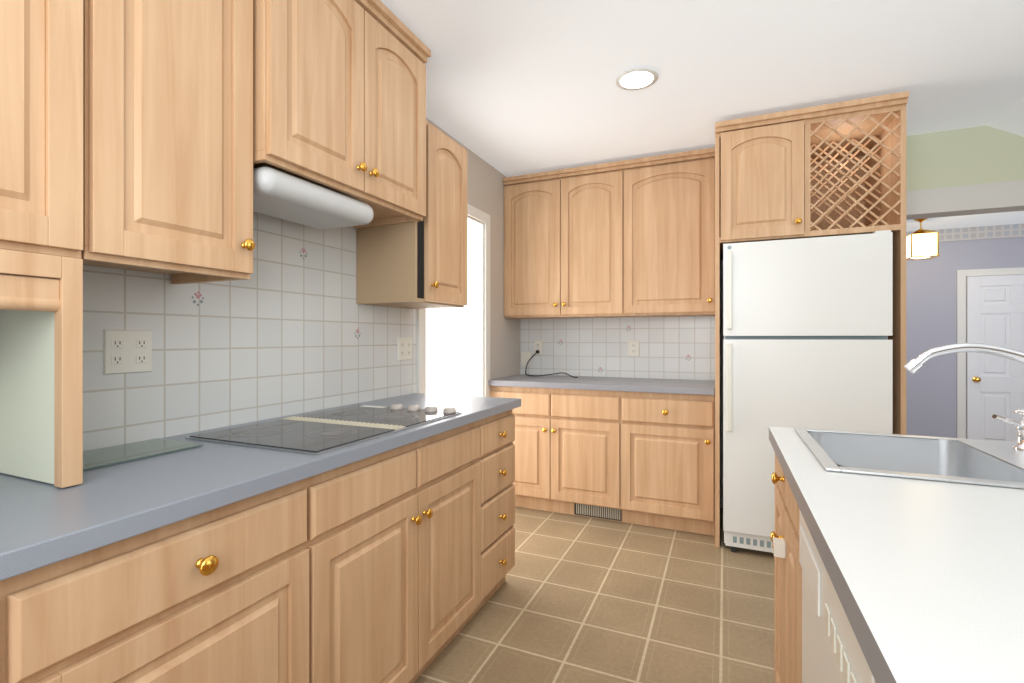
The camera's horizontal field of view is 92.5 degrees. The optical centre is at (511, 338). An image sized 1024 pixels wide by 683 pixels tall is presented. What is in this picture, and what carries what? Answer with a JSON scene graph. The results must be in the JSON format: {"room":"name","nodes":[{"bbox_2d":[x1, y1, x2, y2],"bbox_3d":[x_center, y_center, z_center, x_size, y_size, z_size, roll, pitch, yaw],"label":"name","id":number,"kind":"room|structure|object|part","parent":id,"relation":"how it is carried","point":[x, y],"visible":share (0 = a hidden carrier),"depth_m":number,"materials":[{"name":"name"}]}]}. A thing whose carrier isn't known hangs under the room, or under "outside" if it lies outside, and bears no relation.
{"room":"kitchen","nodes":[
{"label":"kitchen","id":0,"kind":"room"},
{"bbox_2d":[426,306,466,395],"bbox_3d":[-0.566,0.088,3.842,0.050,2.350,2.200,0,0,23],"label":"window","id":1,"kind":"structure","parent":0,"point":[446,351],"depth_m":3.89,"materials":[{"name":"white glass"}]},
{"bbox_2d":[426,118,519,379],"bbox_3d":[-1.179,-0.027,1.383,0.120,2.480,6.200,0,0,23],"label":"wall","id":2,"kind":"structure","parent":0,"point":[485,188],"depth_m":3.67,"materials":[{"name":"beige paint"}]},
{"bbox_2d":[0,0,82,255],"bbox_3d":[-1.238,-0.702,0.653,0.345,1.014,0.959,0,0,23],"label":"upper cabinet","id":3,"kind":"object","parent":2,"relation":"attached to","point":[41,126],"depth_m":0.96,"materials":[{"name":"brown wood"}]},
{"bbox_2d":[81,0,254,283],"bbox_3d":[-0.952,-0.702,1.273,0.376,1.070,0.395,0,0,23],"label":"upper cabinet","id":4,"kind":"object","parent":2,"relation":"attached to","point":[168,137],"visible":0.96,"depth_m":1.18,"materials":[{"name":"brown wood"}]},
{"bbox_2d":[83,211,415,450],"bbox_3d":[-1.385,-0.127,0.755,0.002,0.880,4.285,0,0,23],"label":"backsplash","id":5,"kind":"structure","parent":2,"relation":"attached to","point":[273,336],"depth_m":1.77,"materials":[{"name":"tile"}]},
{"bbox_2d":[103,329,151,374],"bbox_3d":[-1.097,0.038,1.405,0.008,0.125,0.125,0,0,23],"label":"electrical outlet","id":6,"kind":"object","parent":5,"relation":"attached to","point":[127,351],"visible":1,"depth_m":1.40,"materials":[{"name":"white plastic"}]},
{"bbox_2d":[192,291,203,305],"bbox_3d":[-1.020,-0.128,1.592,0.002,0.048,0.042,0,0,23],"label":"decal","id":7,"kind":"object","parent":5,"relation":"attached to","point":[200,295],"depth_m":1.59,"materials":[{"name":"pink"}]},
{"bbox_2d":[299,248,307,258],"bbox_3d":[-0.847,-0.344,1.991,0.002,0.048,0.042,0,0,23],"label":"decal","id":8,"kind":"object","parent":5,"relation":"attached to","point":[303,251],"depth_m":1.99,"materials":[{"name":"pink"}]},
{"bbox_2d":[398,338,411,360],"bbox_3d":[-0.570,0.058,2.620,0.008,0.120,0.125,0,0,23],"label":"electrical outlet","id":9,"kind":"object","parent":5,"relation":"attached to","point":[404,348],"visible":1,"depth_m":2.61,"materials":[{"name":"white plastic"}]},
{"bbox_2d":[253,0,430,227],"bbox_3d":[-0.691,-0.872,1.820,0.422,0.730,0.800,0,0,23],"label":"upper cabinet","id":10,"kind":"object","parent":2,"relation":"attached to","point":[339,96],"visible":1,"depth_m":1.67,"materials":[{"name":"brown wood"}]},
{"bbox_2d":[253,167,372,229],"bbox_3d":[-0.734,-0.465,1.683,0.278,0.080,0.495,0,0,23],"label":"range hood","id":11,"kind":"object","parent":10,"relation":"attached to","point":[281,195],"visible":0.69,"depth_m":1.61,"materials":[{"name":"grey metal"}]},
{"bbox_2d":[356,120,466,308],"bbox_3d":[-0.462,-0.568,2.402,0.377,0.818,0.440,0,0,23],"label":"upper cabinet","id":12,"kind":"object","parent":2,"relation":"attached to","point":[418,265],"visible":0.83,"depth_m":2.25,"materials":[{"name":"brown wood"}]},
{"bbox_2d":[416,203,489,396],"bbox_3d":[-0.402,0.163,3.160,0.143,2.100,0.900,0,0,23],"label":"door frame","id":13,"kind":"structure","parent":2,"relation":"attached to","point":[478,299],"depth_m":3.49,"materials":[{"name":"white"}]},
{"bbox_2d":[414,506,774,682],"bbox_3d":[0.183,1.263,0.792,4.650,0.100,6.200,0,0,23],"label":"floor","id":14,"kind":"structure","parent":0,"point":[577,599],"depth_m":2.17,"materials":[{"name":"tile"}]},
{"bbox_2d":[0,467,339,682],"bbox_3d":[-1.019,0.778,0.818,0.616,0.870,1.298,0,0,23],"label":"base cabinet","id":15,"kind":"object","parent":14,"relation":"on","point":[247,590],"depth_m":0.97,"materials":[{"name":"brown wood"}]},
{"bbox_2d":[0,393,520,580],"bbox_3d":[-0.944,0.323,0.965,0.636,0.039,3.520,0,0,23],"label":"countertop","id":16,"kind":"structure","parent":15,"relation":"on","point":[42,524],"depth_m":1.01,"materials":[{"name":"blue laminate"}]},
{"bbox_2d":[0,249,82,487],"bbox_3d":[-1.402,0.068,0.262,0.356,0.463,1.785,0,0,23],"label":"appliance garage","id":17,"kind":"object","parent":16,"relation":"on","point":[41,367],"visible":1,"depth_m":1.00,"materials":[{"name":"beige wood"}]},
{"bbox_2d":[83,438,202,470],"bbox_3d":[-1.016,0.299,1.274,0.205,0.005,0.300,0,0,23],"label":"glass cutting board","id":18,"kind":"object","parent":16,"relation":"on","point":[105,456],"visible":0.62,"depth_m":1.28,"materials":[{"name":"green"}]},
{"bbox_2d":[185,404,461,454],"bbox_3d":[-0.591,0.289,1.722,0.520,0.025,0.770,0,0,23],"label":"cooktop","id":19,"kind":"object","parent":16,"relation":"in","point":[317,433],"visible":1,"depth_m":1.59,"materials":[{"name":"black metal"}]},
{"bbox_2d":[340,418,487,682],"bbox_3d":[-0.612,0.778,1.756,0.616,0.870,1.004,0,0,23],"label":"base cabinet","id":20,"kind":"object","parent":14,"relation":"on","point":[395,565],"depth_m":1.63,"materials":[{"name":"brown wood"}]},
{"bbox_2d":[488,410,514,599],"bbox_3d":[-0.350,0.778,2.362,0.616,0.870,0.444,0,0,23],"label":"base cabinet","id":21,"kind":"object","parent":14,"relation":"on","point":[501,427],"depth_m":2.27,"materials":[{"name":"brown wood"}]},
{"bbox_2d":[490,386,633,523],"bbox_3d":[0.414,0.778,3.622,1.015,0.870,0.616,0,0,23],"label":"base cabinet","id":22,"kind":"object","parent":14,"relation":"on","point":[572,446],"depth_m":3.29,"materials":[{"name":"brown wood"}]},
{"bbox_2d":[574,503,621,520],"bbox_3d":[0.573,1.162,3.289,0.320,0.086,0.008,0,0,23],"label":"grille","id":23,"kind":"object","parent":22,"relation":"attached to","point":[598,512],"visible":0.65,"depth_m":3.28,"materials":[{"name":"grey metal"}]},
{"bbox_2d":[488,374,714,394],"bbox_3d":[0.640,0.323,3.514,1.515,0.039,0.637,0,0,23],"label":"countertop","id":24,"kind":"structure","parent":22,"relation":"on","point":[681,386],"depth_m":3.34,"materials":[{"name":"grey laminate"}]},
{"bbox_2d":[525,350,577,377],"bbox_3d":[0.311,0.202,3.885,0.482,0.202,0.190,0,0,23],"label":"cord","id":25,"kind":"object","parent":24,"relation":"on","point":[537,351],"visible":1,"depth_m":3.84,"materials":[{"name":"black plastic"}]},
{"bbox_2d":[634,392,714,535],"bbox_3d":[1.050,0.778,3.347,0.627,0.870,0.616,0,0,23],"label":"base cabinet","id":26,"kind":"object","parent":14,"relation":"on","point":[643,458],"depth_m":3.04,"materials":[{"name":"brown wood"}]},
{"bbox_2d":[770,454,785,682],"bbox_3d":[1.361,0.778,1.126,1.294,0.870,0.572,0,0,23],"label":"base cabinet","id":27,"kind":"object","parent":14,"relation":"on","point":[784,536],"depth_m":1.46,"materials":[{"name":"brown wood"}]},
{"bbox_2d":[786,479,801,682],"bbox_3d":[1.126,0.778,0.583,1.294,0.870,0.739,0,0,23],"label":"base cabinet","id":28,"kind":"object","parent":14,"relation":"on","point":[793,567],"depth_m":1.21,"materials":[{"name":"brown wood"}]},
{"bbox_2d":[799,509,874,682],"bbox_3d":[0.808,0.780,0.721,0.606,0.866,0.597,0,0,23],"label":"dishwasher","id":29,"kind":"object","parent":28,"relation":"in","point":[832,652],"visible":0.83,"depth_m":0.86,"materials":[{"name":"white metal"}]},
{"bbox_2d":[769,426,1023,682],"bbox_3d":[0.855,0.322,-0.071,1.350,0.041,3.210,0,0,23],"label":"countertop","id":30,"kind":"structure","parent":28,"relation":"on","point":[926,577],"depth_m":0.65,"materials":[{"name":"white laminate"}]},
{"bbox_2d":[794,428,1023,488],"bbox_3d":[1.114,0.396,1.228,0.648,0.204,0.546,0,0,23],"label":"sink","id":31,"kind":"object","parent":30,"relation":"in","point":[981,462],"visible":0.33,"depth_m":1.43,"materials":[{"name":"silver metal"}]},
{"bbox_2d":[904,343,1023,449],"bbox_3d":[1.207,0.152,1.231,0.420,0.282,0.279,0,0,23],"label":"faucet","id":32,"kind":"object","parent":30,"relation":"on","point":[913,366],"visible":1,"depth_m":1.18,"materials":[{"name":"silver metal"}]},
{"bbox_2d":[723,230,892,552],"bbox_3d":[1.689,0.335,2.931,0.780,1.757,0.759,0,0,23],"label":"refrigerator","id":33,"kind":"object","parent":14,"relation":"on","point":[807,329],"visible":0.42,"depth_m":2.63,"materials":[{"name":"white metal"}]},
{"bbox_3d":[1.216,0.018,2.740,0.028,1.010,0.034,0,0,23],"label":"handle","id":34,"kind":"part","parent":33,"relation":"part of","materials":[{"name":"white plastic"}]},
{"bbox_2d":[715,91,908,547],"bbox_3d":[1.723,-0.012,2.973,0.898,2.450,0.766,0,0,23],"label":"enclosure","id":35,"kind":"object","parent":14,"relation":"on","point":[833,169],"visible":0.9,"depth_m":2.70,"materials":[{"name":"brown wood"}]},
{"bbox_2d":[380,0,1023,176],"bbox_3d":[0.504,-1.317,0.653,3.950,0.100,6.200,0,0,23],"label":"ceiling","id":36,"kind":"structure","parent":0,"point":[517,87],"depth_m":2.28,"materials":[{"name":"white paint"}]},
{"bbox_2d":[616,68,657,90],"bbox_3d":[0.607,-1.261,2.385,0.200,0.012,0.200,0,0,23],"label":"recessed light","id":37,"kind":"object","parent":36,"relation":"in","point":[636,79],"visible":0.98,"depth_m":2.38,"materials":[{"name":"white glass"}]},
{"bbox_2d":[720,125,1023,507],"bbox_3d":[1.754,-0.027,3.436,3.870,2.480,0.100,0,0,23],"label":"wall","id":38,"kind":"structure","parent":0,"point":[985,154],"depth_m":2.97,"materials":[{"name":"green paint"}]},
{"bbox_2d":[503,163,634,318],"bbox_3d":[0.454,-0.683,3.758,0.980,1.052,0.335,0,0,23],"label":"upper cabinet","id":39,"kind":"object","parent":38,"relation":"attached to","point":[630,238],"depth_m":3.59,"materials":[{"name":"brown wood"}]},
{"bbox_2d":[520,316,714,379],"bbox_3d":[0.767,0.075,3.808,1.518,0.475,0.002,0,0,23],"label":"backsplash","id":40,"kind":"structure","parent":38,"relation":"attached to","point":[592,346],"depth_m":3.77,"materials":[{"name":"tile"}]},
{"bbox_2d":[521,352,530,366],"bbox_3d":[0.117,0.175,4.085,0.085,0.125,0.006,0,0,23],"label":"switch plate","id":41,"kind":"object","parent":40,"relation":"attached to","point":[525,357],"visible":0.86,"depth_m":4.08,"materials":[{"name":"white plastic"}]},
{"bbox_2d":[534,340,542,354],"bbox_3d":[0.215,0.078,4.041,0.075,0.120,0.008,0,0,23],"label":"electrical outlet","id":42,"kind":"object","parent":40,"relation":"attached to","point":[538,344],"visible":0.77,"depth_m":4.04,"materials":[{"name":"white plastic"}]},
{"bbox_2d":[559,326,690,372],"bbox_3d":[0.841,0.088,3.774,1.017,0.372,0.001,0,0,23],"label":"decals","id":43,"kind":"object","parent":40,"relation":"attached to","point":[600,368],"visible":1,"depth_m":3.83,"materials":[{"name":"pink"}]},
{"bbox_2d":[628,340,638,355],"bbox_3d":[0.926,0.078,3.733,0.085,0.120,0.008,0,0,23],"label":"electrical outlet","id":44,"kind":"object","parent":40,"relation":"attached to","point":[633,347],"visible":1,"depth_m":3.73,"materials":[{"name":"white plastic"}]},
{"bbox_2d":[635,151,714,316],"bbox_3d":[1.091,-0.683,3.482,0.660,1.052,0.335,0,0,23],"label":"upper cabinet","id":45,"kind":"object","parent":38,"relation":"attached to","point":[675,194],"depth_m":3.30,"materials":[{"name":"brown wood"}]},
{"bbox_2d":[906,180,1023,219],"bbox_3d":[2.926,-0.840,2.909,1.300,0.155,0.155,0,0,23],"label":"beam","id":46,"kind":"structure","parent":38,"relation":"attached to","point":[999,197],"depth_m":2.94,"materials":[{"name":"white paint"}]},
{"bbox_2d":[906,237,1023,437],"bbox_3d":[4.940,0.063,5.543,3.200,2.580,0.100,0,0,23],"label":"wall","id":47,"kind":"structure","parent":0,"point":[931,323],"depth_m":5.54,"materials":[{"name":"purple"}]},
{"bbox_2d":[906,223,1023,241],"bbox_3d":[4.941,-1.157,5.483,2.950,0.140,0.008,0,0,23],"label":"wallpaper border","id":48,"kind":"structure","parent":47,"relation":"attached to","point":[986,232],"depth_m":5.39,"materials":[{"name":"paper"}]},
{"bbox_2d":[957,267,1023,441],"bbox_3d":[5.388,0.298,5.231,0.970,2.110,0.116,0,0,23],"label":"door","id":49,"kind":"structure","parent":47,"relation":"attached to","point":[990,307],"depth_m":5.33,"materials":[{"name":"white paint"}]},
{"bbox_2d":[906,211,1023,231],"bbox_3d":[4.363,-1.277,4.212,3.200,0.100,3.400,0,0,23],"label":"ceiling","id":50,"kind":"structure","parent":0,"point":[992,219],"depth_m":5.16,"materials":[{"name":"white paint"}]},
{"bbox_2d":[906,218,939,260],"bbox_3d":[4.193,-1.021,5.027,0.230,0.412,0.230,0,0,23],"label":"pendant lantern","id":51,"kind":"object","parent":50,"relation":"hanging from","point":[921,244],"visible":0.88,"depth_m":4.95,"materials":[{"name":"white glass"}]},
{"bbox_2d":[987,95,1023,136],"bbox_3d":[2.927,-1.052,2.219,0.750,0.430,1.199,0,0,23],"label":"ceiling slope","id":52,"kind":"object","parent":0,"point":[1010,118],"visible":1,"depth_m":2.77,"materials":[{"name":"white paint"}]}
]}

